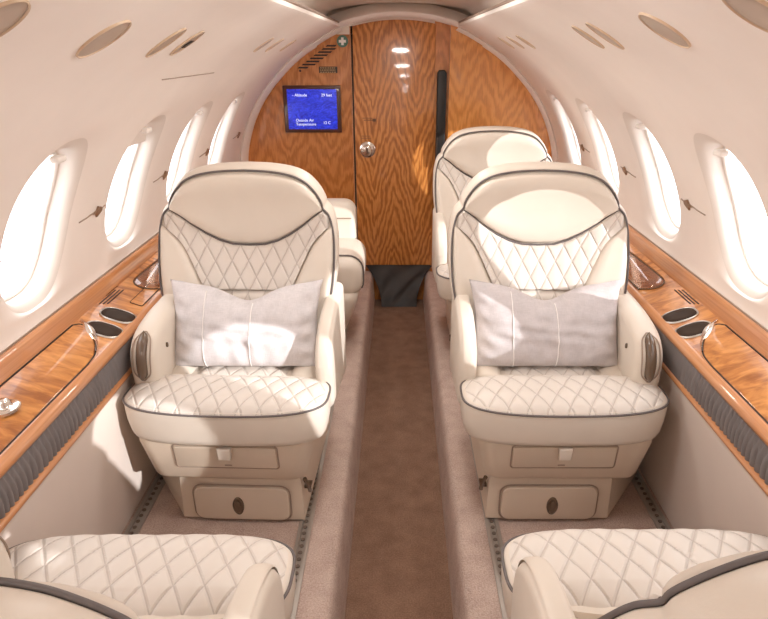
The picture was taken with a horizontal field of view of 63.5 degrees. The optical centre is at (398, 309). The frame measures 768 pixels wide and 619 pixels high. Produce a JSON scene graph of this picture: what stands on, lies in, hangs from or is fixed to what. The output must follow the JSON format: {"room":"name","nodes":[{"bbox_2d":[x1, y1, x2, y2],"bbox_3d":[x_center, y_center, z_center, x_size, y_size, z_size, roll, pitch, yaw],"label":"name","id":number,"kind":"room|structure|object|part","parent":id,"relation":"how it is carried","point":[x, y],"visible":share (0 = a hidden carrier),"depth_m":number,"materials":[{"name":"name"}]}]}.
{"room":"aircraft cabin","nodes":[
{"label":"aircraft cabin","id":0,"kind":"room"},
{"bbox_2d":[0,0,339,548],"bbox_3d":[-0.634,0.258,0.934,0.630,1.478,5.920,0,23,0],"label":"wall","id":1,"kind":"structure","parent":0,"point":[51,97],"depth_m":1.57,"materials":[{"name":"white plastic"}]},
{"bbox_2d":[0,0,30,36],"bbox_3d":[-0.481,-0.333,0.728,0.097,0.060,0.090,2,23,4],"label":"light","id":2,"kind":"object","parent":1,"relation":"attached to","point":[12,12],"visible":1,"depth_m":0.73,"materials":[{"name":"beige plastic"}]},
{"bbox_2d":[0,138,87,312],"bbox_3d":[-0.885,-0.203,1.537,0.255,0.426,0.320,0,23,0],"label":"window","id":3,"kind":"structure","parent":1,"relation":"in","point":[68,160],"depth_m":1.65,"materials":[{"name":"white plastic"}]},
{"bbox_3d":[-0.924,-0.203,1.537,0.175,0.376,0.286,0,23,0],"label":"frame","id":4,"kind":"part","parent":3,"relation":"part of","materials":[{"name":"white plastic"}]},
{"bbox_3d":[-0.809,-0.357,1.472,0.024,0.016,0.040,0,23,0],"label":"shade pull","id":5,"kind":"part","parent":3,"relation":"part of","materials":[{"name":"white plastic"}]},
{"bbox_2d":[0,232,161,532],"bbox_3d":[-0.858,0.410,1.003,0.164,0.216,5.830,0,23,0],"label":"ledge","id":6,"kind":"object","parent":1,"relation":"attached to","point":[58,376],"visible":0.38,"depth_m":1.55,"materials":[{"name":"orange wood"}]},
{"bbox_3d":[-0.855,0.434,0.855,0.106,0.043,1.938,0,23,0],"label":"table lid","id":7,"kind":"part","parent":6,"relation":"part of","materials":[{"name":"orange wood"}]},
{"bbox_3d":[-0.785,0.502,1.042,0.019,0.018,5.830,0,23,0],"label":"trim","id":8,"kind":"part","parent":6,"relation":"part of","materials":[{"name":"brown wood"}]},
{"bbox_3d":[-0.925,0.345,0.976,0.025,0.066,5.830,0,23,0],"label":"rail","id":9,"kind":"part","parent":6,"relation":"part of","materials":[{"name":"brown wood"}]},
{"bbox_3d":[-0.866,0.060,1.731,0.028,0.029,0.105,-17,28,-35],"label":"finger pull","id":10,"kind":"part","parent":6,"relation":"part of","materials":[{"name":"silver metal"}]},
{"bbox_3d":[-0.855,0.387,0.994,0.150,0.070,5.830,0,23,0],"label":"panel","id":11,"kind":"part","parent":6,"relation":"part of","materials":[{"name":"orange wood"}]},
{"bbox_2d":[79,205,104,222],"bbox_3d":[-0.892,-0.279,1.809,0.019,0.034,0.160,0,23,0],"label":"dart emblem","id":12,"kind":"object","parent":1,"relation":"attached to","point":[98,211],"visible":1,"depth_m":1.83,"materials":[{"name":"brown metal"}]},
{"bbox_2d":[76,20,131,58],"bbox_3d":[-0.498,-0.456,1.045,0.096,0.060,0.090,-2,23,-4],"label":"light","id":13,"kind":"object","parent":1,"relation":"attached to","point":[106,37],"visible":1,"depth_m":1.04,"materials":[{"name":"beige plastic"}]},
{"bbox_2d":[106,115,165,246],"bbox_3d":[-0.885,-0.421,2.053,0.255,0.426,0.320,0,23,0],"label":"window","id":14,"kind":"structure","parent":1,"relation":"in","point":[146,140],"depth_m":2.17,"materials":[{"name":"white plastic"}]},
{"bbox_3d":[-0.924,-0.421,2.053,0.175,0.376,0.286,0,23,0],"label":"frame","id":15,"kind":"part","parent":14,"relation":"part of","materials":[{"name":"white plastic"}]},
{"bbox_2d":[129,126,146,146],"bbox_3d":[-0.845,-0.558,1.995,0.047,0.061,0.269,0,23,0],"label":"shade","id":16,"kind":"object","parent":14,"relation":"attached to","point":[141,138],"depth_m":2.03,"materials":[{"name":"beige plastic"}]},
{"bbox_3d":[-0.809,-0.575,1.988,0.024,0.016,0.040,0,23,0],"label":"shade pull","id":17,"kind":"part","parent":14,"relation":"part of","materials":[{"name":"white plastic"}]},
{"bbox_2d":[153,171,168,182],"bbox_3d":[-0.892,-0.500,2.334,0.019,0.034,0.160,0,23,0],"label":"dart emblem","id":18,"kind":"object","parent":1,"relation":"attached to","point":[165,174],"visible":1,"depth_m":2.35,"materials":[{"name":"brown metal"}]},
{"bbox_2d":[145,28,186,57],"bbox_3d":[-0.503,-0.575,1.337,0.096,0.061,0.058,1,23,3],"label":"light","id":19,"kind":"object","parent":1,"relation":"attached to","point":[170,39],"visible":1,"depth_m":1.33,"materials":[{"name":"beige plastic"}]},
{"bbox_2d":[170,30,204,55],"bbox_3d":[-0.503,-0.631,1.470,0.090,0.056,0.054,1,23,3],"label":"light","id":20,"kind":"object","parent":1,"relation":"attached to","point":[195,37],"visible":1,"depth_m":1.46,"materials":[{"name":"beige plastic"}]},
{"bbox_2d":[162,72,213,79],"bbox_3d":[-0.628,-0.706,1.873,0.004,0.004,0.500,0,23,0],"label":"headliner seam","id":21,"kind":"object","parent":1,"relation":"attached to","point":[213,72],"visible":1,"depth_m":1.82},
{"bbox_2d":[166,101,212,201],"bbox_3d":[-0.885,-0.638,2.569,0.255,0.426,0.320,0,23,0],"label":"window","id":22,"kind":"structure","parent":1,"relation":"in","point":[193,130],"depth_m":2.69,"materials":[{"name":"white plastic"}]},
{"bbox_3d":[-0.924,-0.638,2.569,0.175,0.376,0.286,0,23,0],"label":"frame","id":23,"kind":"part","parent":22,"relation":"part of","materials":[{"name":"white plastic"}]},
{"bbox_3d":[-0.809,-0.792,2.504,0.024,0.016,0.040,0,23,0],"label":"shade pull","id":24,"kind":"part","parent":22,"relation":"part of","materials":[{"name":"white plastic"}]},
{"bbox_2d":[208,92,244,164],"bbox_3d":[-0.885,-0.862,3.099,0.255,0.426,0.320,0,23,0],"label":"window","id":25,"kind":"structure","parent":1,"relation":"in","point":[221,134],"depth_m":3.23,"materials":[{"name":"white plastic"}]},
{"bbox_3d":[-0.924,-0.862,3.099,0.175,0.376,0.286,0,23,0],"label":"frame","id":26,"kind":"part","parent":25,"relation":"part of","materials":[{"name":"white plastic"}]},
{"bbox_2d":[253,38,273,51],"bbox_3d":[-0.503,-0.981,2.299,0.081,0.051,0.058,1,23,3],"label":"light","id":27,"kind":"object","parent":1,"relation":"attached to","point":[271,39],"visible":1,"depth_m":2.29,"materials":[{"name":"beige plastic"}]},
{"bbox_2d":[265,38,283,51],"bbox_3d":[-0.503,-1.067,2.502,0.081,0.051,0.054,1,23,3],"label":"light","id":28,"kind":"object","parent":1,"relation":"attached to","point":[281,40],"visible":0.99,"depth_m":2.49,"materials":[{"name":"beige plastic"}]},
{"bbox_2d":[280,40,295,50],"bbox_3d":[-0.503,-1.195,2.806,0.081,0.051,0.054,1,23,3],"label":"light","id":29,"kind":"object","parent":1,"relation":"attached to","point":[292,42],"visible":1,"depth_m":2.79,"materials":[{"name":"beige plastic"}]},
{"bbox_2d":[121,271,673,618],"bbox_3d":[0.000,1.007,1.293,1.720,0.200,6.000,0,23,0],"label":"floor","id":30,"kind":"structure","parent":0,"point":[399,531],"depth_m":2.11,"materials":[{"name":"beige carpet"}]},
{"bbox_2d":[123,473,165,534],"bbox_3d":[-0.795,0.854,1.391,0.040,0.008,4.900,0,23,0],"label":"track","id":31,"kind":"object","parent":30,"relation":"on","point":[145,507],"visible":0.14,"depth_m":1.95,"materials":[{"name":"metal"}]},
{"bbox_2d":[0,534,295,618],"bbox_3d":[-0.500,0.537,0.890,0.640,0.966,0.739,0,23,0],"label":"armchair","id":32,"kind":"object","parent":30,"relation":"on","point":[85,576],"visible":1,"depth_m":1.11,"materials":[{"name":"beige leather"}]},
{"bbox_3d":[-0.730,0.546,0.949,0.079,0.335,0.392,0,23,0],"label":"window arm","id":33,"kind":"part","parent":32,"relation":"part of","materials":[{"name":"beige leather"}]},
{"bbox_3d":[-0.485,0.437,0.683,0.610,0.632,0.412,0,26,0],"label":"backrest","id":34,"kind":"part","parent":32,"relation":"part of","materials":[{"name":"beige leather"}]},
{"bbox_3d":[-0.223,0.557,0.925,0.052,0.336,0.340,0,23,0],"label":"aisle arm","id":35,"kind":"part","parent":32,"relation":"part of","materials":[{"name":"beige leather"}]},
{"bbox_2d":[122,161,345,520],"bbox_3d":[-0.499,0.088,1.922,0.628,0.993,0.639,1,23,2],"label":"armchair","id":36,"kind":"object","parent":30,"relation":"on","point":[227,442],"visible":0.73,"depth_m":1.86,"materials":[{"name":"beige leather"}]},
{"bbox_3d":[-0.726,0.130,1.760,0.031,0.131,0.067,1,23,2],"label":"recline handle","id":37,"kind":"part","parent":36,"relation":"part of","materials":[{"name":"brown metal"}]},
{"bbox_3d":[-0.721,0.125,1.949,0.079,0.335,0.392,1,23,2],"label":"window arm","id":38,"kind":"part","parent":36,"relation":"part of","materials":[{"name":"beige leather"}]},
{"bbox_2d":[124,374,330,446],"bbox_3d":[-0.484,0.284,1.780,0.574,0.121,0.216,1,23,2],"label":"cushion","id":39,"kind":"object","parent":36,"relation":"on","point":[213,418],"depth_m":1.69,"materials":[{"name":"beige leather"}]},
{"bbox_2d":[191,366,293,375],"bbox_3d":[-0.475,0.202,2.011,0.470,0.105,0.350,1,23,2],"label":"cushion","id":40,"kind":"object","parent":36,"relation":"on","point":[196,370],"depth_m":1.89,"materials":[{"name":"beige leather"}]},
{"bbox_3d":[-0.471,0.580,1.864,0.286,0.118,0.015,1,23,2],"label":"storage door","id":41,"kind":"part","parent":36,"relation":"part of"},
{"bbox_2d":[170,279,322,366],"bbox_3d":[-0.470,0.044,1.902,0.472,0.246,0.172,0,23,0],"label":"pillow","id":42,"kind":"object","parent":36,"relation":"on","point":[215,327],"visible":1,"depth_m":1.86,"materials":[{"name":"fabric"}]},
{"bbox_3d":[-0.482,-0.188,1.969,0.523,0.249,0.080,1,23,2],"label":"quilted panel","id":43,"kind":"part","parent":36,"relation":"part of","materials":[{"name":"leather"}]},
{"bbox_3d":[-0.482,-0.119,2.005,0.577,0.677,0.320,1,23,2],"label":"backrest","id":44,"kind":"part","parent":36,"relation":"part of","materials":[{"name":"beige leather"}]},
{"bbox_3d":[-0.276,0.521,1.871,0.024,0.068,0.061,1,23,2],"label":"tilt lever","id":45,"kind":"part","parent":36,"relation":"part of","materials":[{"name":"brown metal"}]},
{"bbox_3d":[-0.213,0.122,1.955,0.052,0.336,0.340,1,23,2],"label":"aisle arm","id":46,"kind":"part","parent":36,"relation":"part of","materials":[{"name":"beige leather"}]},
{"bbox_2d":[290,323,348,618],"bbox_3d":[-0.282,0.854,1.391,0.040,0.008,4.900,0,23,0],"label":"track","id":47,"kind":"object","parent":30,"relation":"on","point":[301,546],"visible":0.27,"depth_m":1.84,"materials":[{"name":"metal"}]},
{"bbox_2d":[327,198,365,328],"bbox_3d":[-0.453,-0.187,3.041,0.586,0.629,0.490,0,23,0],"label":"seat","id":48,"kind":"object","parent":30,"relation":"on","point":[352,252],"visible":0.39,"depth_m":2.91,"materials":[{"name":"beige leather"}]},
{"bbox_3d":[-0.477,-0.395,3.155,0.525,0.335,0.120,0,23,0],"label":"backrest","id":49,"kind":"part","parent":48,"relation":"part of","materials":[{"name":"beige leather"}]},
{"bbox_2d":[337,238,365,292],"bbox_3d":[-0.453,-0.211,2.983,0.575,0.190,0.380,0,23,0],"label":"seat cushion","id":50,"kind":"object","parent":48,"relation":"on","point":[352,252],"depth_m":2.83,"materials":[{"name":"beige leather"}]},
{"bbox_2d":[445,300,507,618],"bbox_3d":[0.282,0.854,1.391,0.040,0.008,4.900,0,23,0],"label":"track","id":51,"kind":"object","parent":30,"relation":"on","point":[492,524],"visible":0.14,"depth_m":1.79,"materials":[{"name":"metal"}]},
{"bbox_2d":[432,126,552,340],"bbox_3d":[0.474,-0.315,2.890,0.626,0.983,0.654,0,23,0],"label":"armchair","id":52,"kind":"object","parent":30,"relation":"on","point":[467,152],"visible":0.22,"depth_m":2.91,"materials":[{"name":"beige leather"}]},
{"bbox_3d":[0.190,-0.286,2.923,0.052,0.336,0.340,0,23,0],"label":"aisle arm","id":53,"kind":"part","parent":52,"relation":"part of","materials":[{"name":"beige leather"}]},
{"bbox_2d":[436,265,451,300],"bbox_3d":[0.452,-0.120,2.739,0.574,0.121,0.216,0,23,0],"label":"cushion","id":54,"kind":"object","parent":52,"relation":"on","point":[442,271],"depth_m":2.68,"materials":[{"name":"beige leather"}]},
{"bbox_3d":[0.452,-0.521,2.973,0.580,0.669,0.341,0,23,0],"label":"backrest","id":55,"kind":"part","parent":52,"relation":"part of","materials":[{"name":"beige leather"}]},
{"bbox_3d":[0.452,-0.590,2.939,0.526,0.247,0.086,0,23,0],"label":"quilted panel","id":56,"kind":"part","parent":52,"relation":"part of","materials":[{"name":"leather"}]},
{"bbox_2d":[448,161,669,518],"bbox_3d":[0.478,0.088,1.921,0.641,0.993,0.635,0,23,0],"label":"armchair","id":57,"kind":"object","parent":30,"relation":"on","point":[549,442],"visible":0.78,"depth_m":1.86,"materials":[{"name":"beige leather"}]},
{"bbox_3d":[0.202,0.118,1.965,0.052,0.336,0.340,0,23,0],"label":"aisle arm","id":58,"kind":"part","parent":57,"relation":"part of","materials":[{"name":"beige leather"}]},
{"bbox_3d":[0.256,0.518,1.878,0.024,0.068,0.061,0,23,0],"label":"tilt lever","id":59,"kind":"part","parent":57,"relation":"part of","materials":[{"name":"brown metal"}]},
{"bbox_3d":[0.446,-0.119,2.005,0.577,0.677,0.320,0,23,0],"label":"backrest","id":60,"kind":"part","parent":57,"relation":"part of","materials":[{"name":"beige leather"}]},
{"bbox_3d":[0.446,-0.188,1.968,0.523,0.249,0.080,0,23,0],"label":"quilted panel","id":61,"kind":"part","parent":57,"relation":"part of","materials":[{"name":"leather"}]},
{"bbox_2d":[469,279,621,366],"bbox_3d":[0.452,0.044,1.902,0.472,0.246,0.172,0,23,0],"label":"pillow","id":62,"kind":"object","parent":57,"relation":"on","point":[576,327],"visible":0.98,"depth_m":1.86,"materials":[{"name":"grey fabric"}]},
{"bbox_3d":[0.449,0.580,1.865,0.286,0.118,0.015,0,23,0],"label":"storage door","id":63,"kind":"part","parent":57,"relation":"part of","materials":[{"name":"beige plastic"}]},
{"bbox_3d":[0.459,0.583,1.854,0.015,0.026,0.005,0,23,0],"label":"latch lever","id":64,"kind":"part","parent":57,"relation":"part of","materials":[{"name":"brown metal"}]},
{"bbox_2d":[460,375,667,445],"bbox_3d":[0.464,0.284,1.780,0.574,0.121,0.216,0,23,0],"label":"cushion","id":65,"kind":"object","parent":57,"relation":"on","point":[494,417],"depth_m":1.69,"materials":[{"name":"beige leather"}]},
{"bbox_3d":[0.709,0.128,1.940,0.079,0.335,0.392,0,23,0],"label":"window arm","id":66,"kind":"part","parent":57,"relation":"part of","materials":[{"name":"beige leather"}]},
{"bbox_3d":[0.707,0.134,1.751,0.031,0.131,0.067,0,23,0],"label":"recline handle","id":67,"kind":"part","parent":57,"relation":"part of","materials":[{"name":"brown metal"}]},
{"bbox_2d":[501,529,767,618],"bbox_3d":[0.500,0.520,0.893,0.640,0.996,0.751,0,23,0],"label":"armchair","id":68,"kind":"object","parent":30,"relation":"on","point":[566,573],"visible":1,"depth_m":1.10,"materials":[{"name":"beige leather"}]},
{"bbox_3d":[0.223,0.551,0.938,0.052,0.336,0.340,0,23,0],"label":"aisle arm","id":69,"kind":"part","parent":68,"relation":"part of","materials":[{"name":"beige leather"}]},
{"bbox_3d":[0.485,0.340,0.639,0.554,0.237,0.110,0,27,0],"label":"quilted panel","id":70,"kind":"part","parent":68,"relation":"part of","materials":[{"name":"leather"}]},
{"bbox_3d":[0.485,0.403,0.678,0.610,0.632,0.412,0,27,0],"label":"backrest","id":71,"kind":"part","parent":68,"relation":"part of","materials":[{"name":"beige leather"}]},
{"bbox_2d":[631,469,670,528],"bbox_3d":[0.795,0.854,1.391,0.040,0.008,4.900,0,23,0],"label":"track","id":72,"kind":"object","parent":30,"relation":"on","point":[652,507],"visible":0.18,"depth_m":1.96,"materials":[{"name":"metal"}]},
{"bbox_2d":[292,0,505,33],"bbox_3d":[0.000,-0.458,0.675,0.920,0.180,6.000,0,23,0],"label":"ceiling","id":73,"kind":"structure","parent":0,"point":[326,7],"depth_m":3.19,"materials":[{"name":"beige plastic"}]},
{"bbox_2d":[248,21,551,298],"bbox_3d":[0.000,-0.841,3.761,1.870,1.727,0.095,0,23,0],"label":"wall","id":74,"kind":"structure","parent":0,"point":[482,90],"depth_m":3.59,"materials":[{"name":"brown wood"}]},
{"bbox_2d":[240,27,342,161],"bbox_3d":[-0.626,-1.202,3.563,0.632,0.772,0.100,0,23,0],"label":"trim","id":75,"kind":"structure","parent":74,"relation":"attached to","point":[244,153],"depth_m":3.52,"materials":[{"name":"beige plastic"}]},
{"bbox_2d":[282,85,341,131],"bbox_3d":[-0.505,-1.169,3.621,0.334,0.262,0.018,0,23,0],"label":"display","id":76,"kind":"object","parent":74,"relation":"attached to","point":[307,108],"visible":1,"depth_m":3.61,"materials":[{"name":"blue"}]},
{"bbox_2d":[297,45,335,68],"bbox_3d":[-0.465,-1.434,3.518,0.230,0.124,0.004,0,23,0],"label":"air vent","id":77,"kind":"object","parent":74,"relation":"in","point":[327,45],"visible":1,"depth_m":3.51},
{"bbox_2d":[319,67,336,72],"bbox_3d":[-0.405,-1.370,3.544,0.105,0.034,0.004,0,23,0],"label":"placard","id":78,"kind":"object","parent":74,"relation":"attached to","point":[321,69],"visible":1,"depth_m":3.54},
{"bbox_2d":[337,35,347,46],"bbox_3d":[-0.318,-1.508,3.485,0.064,0.064,0.006,0,23,0],"label":"sign","id":79,"kind":"object","parent":74,"relation":"attached to","point":[342,41],"visible":1,"depth_m":3.48,"materials":[{"name":"green plastic"}]},
{"bbox_2d":[349,20,435,264],"bbox_3d":[-0.030,-0.939,3.692,0.491,1.430,0.077,0,23,0],"label":"door","id":80,"kind":"structure","parent":74,"relation":"in","point":[392,62],"depth_m":3.67,"materials":[{"name":"brown wood"}]},
{"bbox_3d":[-0.188,-0.947,3.680,0.094,0.094,0.048,0,23,0],"label":"knob","id":81,"kind":"part","parent":80,"relation":"part of","materials":[{"name":"silver metal"}]},
{"bbox_2d":[366,265,431,306],"bbox_3d":[0.000,-0.152,3.979,0.430,0.242,0.122,0,23,0],"label":"flap","id":82,"kind":"object","parent":80,"relation":"hanging from","point":[398,285],"visible":1,"depth_m":3.98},
{"bbox_2d":[328,2,469,28],"bbox_3d":[0.000,-1.586,3.379,0.880,0.175,0.130,0,23,0],"label":"trim","id":83,"kind":"structure","parent":74,"relation":"attached to","point":[361,13],"depth_m":3.33,"materials":[{"name":"beige plastic"}]},
{"bbox_2d":[435,70,446,159],"bbox_3d":[0.243,-0.933,3.685,0.056,0.915,0.045,0,23,0],"label":"channel","id":84,"kind":"object","parent":74,"relation":"attached to","point":[441,74],"visible":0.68,"depth_m":3.59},
{"bbox_2d":[456,27,557,161],"bbox_3d":[0.626,-1.202,3.563,0.632,0.772,0.100,0,23,0],"label":"trim","id":85,"kind":"structure","parent":74,"relation":"attached to","point":[485,45],"depth_m":3.50,"materials":[{"name":"beige plastic"}]},
{"bbox_2d":[459,0,767,535],"bbox_3d":[0.634,0.258,0.934,0.630,1.478,5.920,0,23,0],"label":"wall","id":86,"kind":"structure","parent":0,"point":[716,87],"depth_m":1.66,"materials":[{"name":"beige plastic"}]},
{"bbox_2d":[498,37,514,48],"bbox_3d":[0.484,-1.205,2.802,0.081,0.050,0.054,1,23,3],"label":"light","id":87,"kind":"object","parent":86,"relation":"attached to","point":[502,40],"visible":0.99,"depth_m":2.79,"materials":[{"name":"beige plastic"}]},
{"bbox_2d":[506,36,523,48],"bbox_3d":[0.484,-1.112,2.581,0.081,0.050,0.054,1,23,3],"label":"light","id":88,"kind":"object","parent":86,"relation":"attached to","point":[509,38],"visible":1,"depth_m":2.57,"materials":[{"name":"beige plastic"}]},
{"bbox_2d":[516,35,535,48],"bbox_3d":[0.484,-1.022,2.369,0.081,0.050,0.054,1,23,3],"label":"light","id":89,"kind":"object","parent":86,"relation":"attached to","point":[517,36],"visible":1,"depth_m":2.36,"materials":[{"name":"beige plastic"}]},
{"bbox_2d":[546,90,580,164],"bbox_3d":[0.884,-0.928,3.255,0.255,0.426,0.320,0,23,0],"label":"window","id":90,"kind":"structure","parent":86,"relation":"in","point":[569,135],"depth_m":3.39,"materials":[{"name":"white plastic"}]},
{"bbox_3d":[0.924,-0.928,3.255,0.175,0.375,0.286,0,23,0],"label":"frame","id":91,"kind":"part","parent":90,"relation":"part of","materials":[{"name":"white plastic"}]},
{"bbox_2d":[571,25,604,48],"bbox_3d":[0.478,-0.688,1.566,0.090,0.055,0.054,1,23,3],"label":"light","id":92,"kind":"object","parent":86,"relation":"attached to","point":[585,35],"visible":1,"depth_m":1.56,"materials":[{"name":"beige plastic"}]},
{"bbox_2d":[575,98,618,194],"bbox_3d":[0.884,-0.699,2.712,0.255,0.426,0.320,0,23,0],"label":"window","id":93,"kind":"structure","parent":86,"relation":"in","point":[600,145],"depth_m":2.84,"materials":[{"name":"white plastic"}]},
{"bbox_3d":[0.924,-0.699,2.712,0.175,0.375,0.286,0,23,0],"label":"frame","id":94,"kind":"part","parent":93,"relation":"part of","materials":[{"name":"white plastic"}]},
{"bbox_2d":[585,22,624,49],"bbox_3d":[0.478,-0.634,1.437,0.097,0.059,0.058,1,23,2],"label":"light","id":95,"kind":"object","parent":86,"relation":"attached to","point":[599,32],"visible":1,"depth_m":1.43,"materials":[{"name":"beige plastic"}]},
{"bbox_2d":[620,166,635,177],"bbox_3d":[0.892,-0.537,2.420,0.019,0.034,0.160,0,23,0],"label":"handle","id":96,"kind":"object","parent":86,"relation":"attached to","point":[624,170],"visible":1,"depth_m":2.44,"materials":[{"name":"brown metal"}]},
{"bbox_2d":[623,112,679,238],"bbox_3d":[0.884,-0.458,2.140,0.255,0.426,0.320,0,23,0],"label":"window","id":97,"kind":"structure","parent":86,"relation":"in","point":[665,222],"depth_m":2.26,"materials":[{"name":"white plastic"}]},
{"bbox_3d":[0.809,-0.612,2.075,0.024,0.016,0.040,0,23,0],"label":"shade pull","id":98,"kind":"part","parent":97,"relation":"part of","materials":[{"name":"white plastic"}]},
{"bbox_3d":[0.924,-0.458,2.140,0.175,0.375,0.286,0,23,0],"label":"frame","id":99,"kind":"part","parent":97,"relation":"part of","materials":[{"name":"white plastic"}]},
{"bbox_2d":[638,12,690,48],"bbox_3d":[0.473,-0.496,1.104,0.097,0.059,0.090,-2,23,-4],"label":"light","id":100,"kind":"object","parent":86,"relation":"attached to","point":[661,28],"visible":1,"depth_m":1.10,"materials":[{"name":"beige plastic"}]},
{"bbox_2d":[681,198,704,215],"bbox_3d":[0.892,-0.312,1.887,0.019,0.034,0.160,0,23,0],"label":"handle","id":101,"kind":"object","parent":86,"relation":"attached to","point":[686,202],"visible":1,"depth_m":1.91,"materials":[{"name":"brown metal"}]},
{"bbox_2d":[627,223,767,495],"bbox_3d":[0.858,0.410,1.003,0.164,0.216,5.830,0,23,0],"label":"ledge","id":102,"kind":"object","parent":86,"relation":"attached to","point":[715,353],"visible":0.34,"depth_m":1.67,"materials":[{"name":"orange wood"}]},
{"bbox_3d":[0.855,0.387,0.994,0.150,0.070,5.830,0,23,0],"label":"panel","id":103,"kind":"part","parent":102,"relation":"part of","materials":[{"name":"orange wood"}]},
{"bbox_3d":[0.925,0.345,0.976,0.025,0.066,5.830,0,23,0],"label":"rail","id":104,"kind":"part","parent":102,"relation":"part of","materials":[{"name":"brown wood"}]},
{"bbox_3d":[0.866,0.060,1.731,0.028,0.029,0.105,17,28,35],"label":"finger pull","id":105,"kind":"part","parent":102,"relation":"part of","materials":[{"name":"silver metal"}]},
{"bbox_3d":[0.785,0.502,1.042,0.019,0.018,5.830,0,23,0],"label":"trim","id":106,"kind":"part","parent":102,"relation":"part of","materials":[{"name":"brown wood"}]},
{"bbox_3d":[0.855,0.434,0.855,0.106,0.043,1.938,0,23,0],"label":"table lid","id":107,"kind":"part","parent":102,"relation":"part of","materials":[{"name":"orange wood"}]},
{"bbox_2d":[693,133,767,298],"bbox_3d":[0.884,-0.240,1.624,0.255,0.426,0.320,0,23,0],"label":"window","id":108,"kind":"structure","parent":86,"relation":"in","point":[712,156],"depth_m":1.74,"materials":[{"name":"white plastic"}]},
{"bbox_3d":[0.809,-0.394,1.560,0.024,0.016,0.040,0,23,0],"label":"shade pull","id":109,"kind":"part","parent":108,"relation":"part of","materials":[{"name":"white plastic"}]},
{"bbox_3d":[0.924,-0.240,1.624,0.175,0.375,0.286,0,23,0],"label":"frame","id":110,"kind":"part","parent":108,"relation":"part of","materials":[{"name":"white plastic"}]},
{"bbox_2d":[722,0,767,32],"bbox_3d":[0.452,-0.373,0.781,0.098,0.058,0.090,2,23,4],"label":"light","id":111,"kind":"object","parent":86,"relation":"attached to","point":[754,12],"visible":1,"depth_m":0.79,"materials":[{"name":"beige plastic"}]}
]}

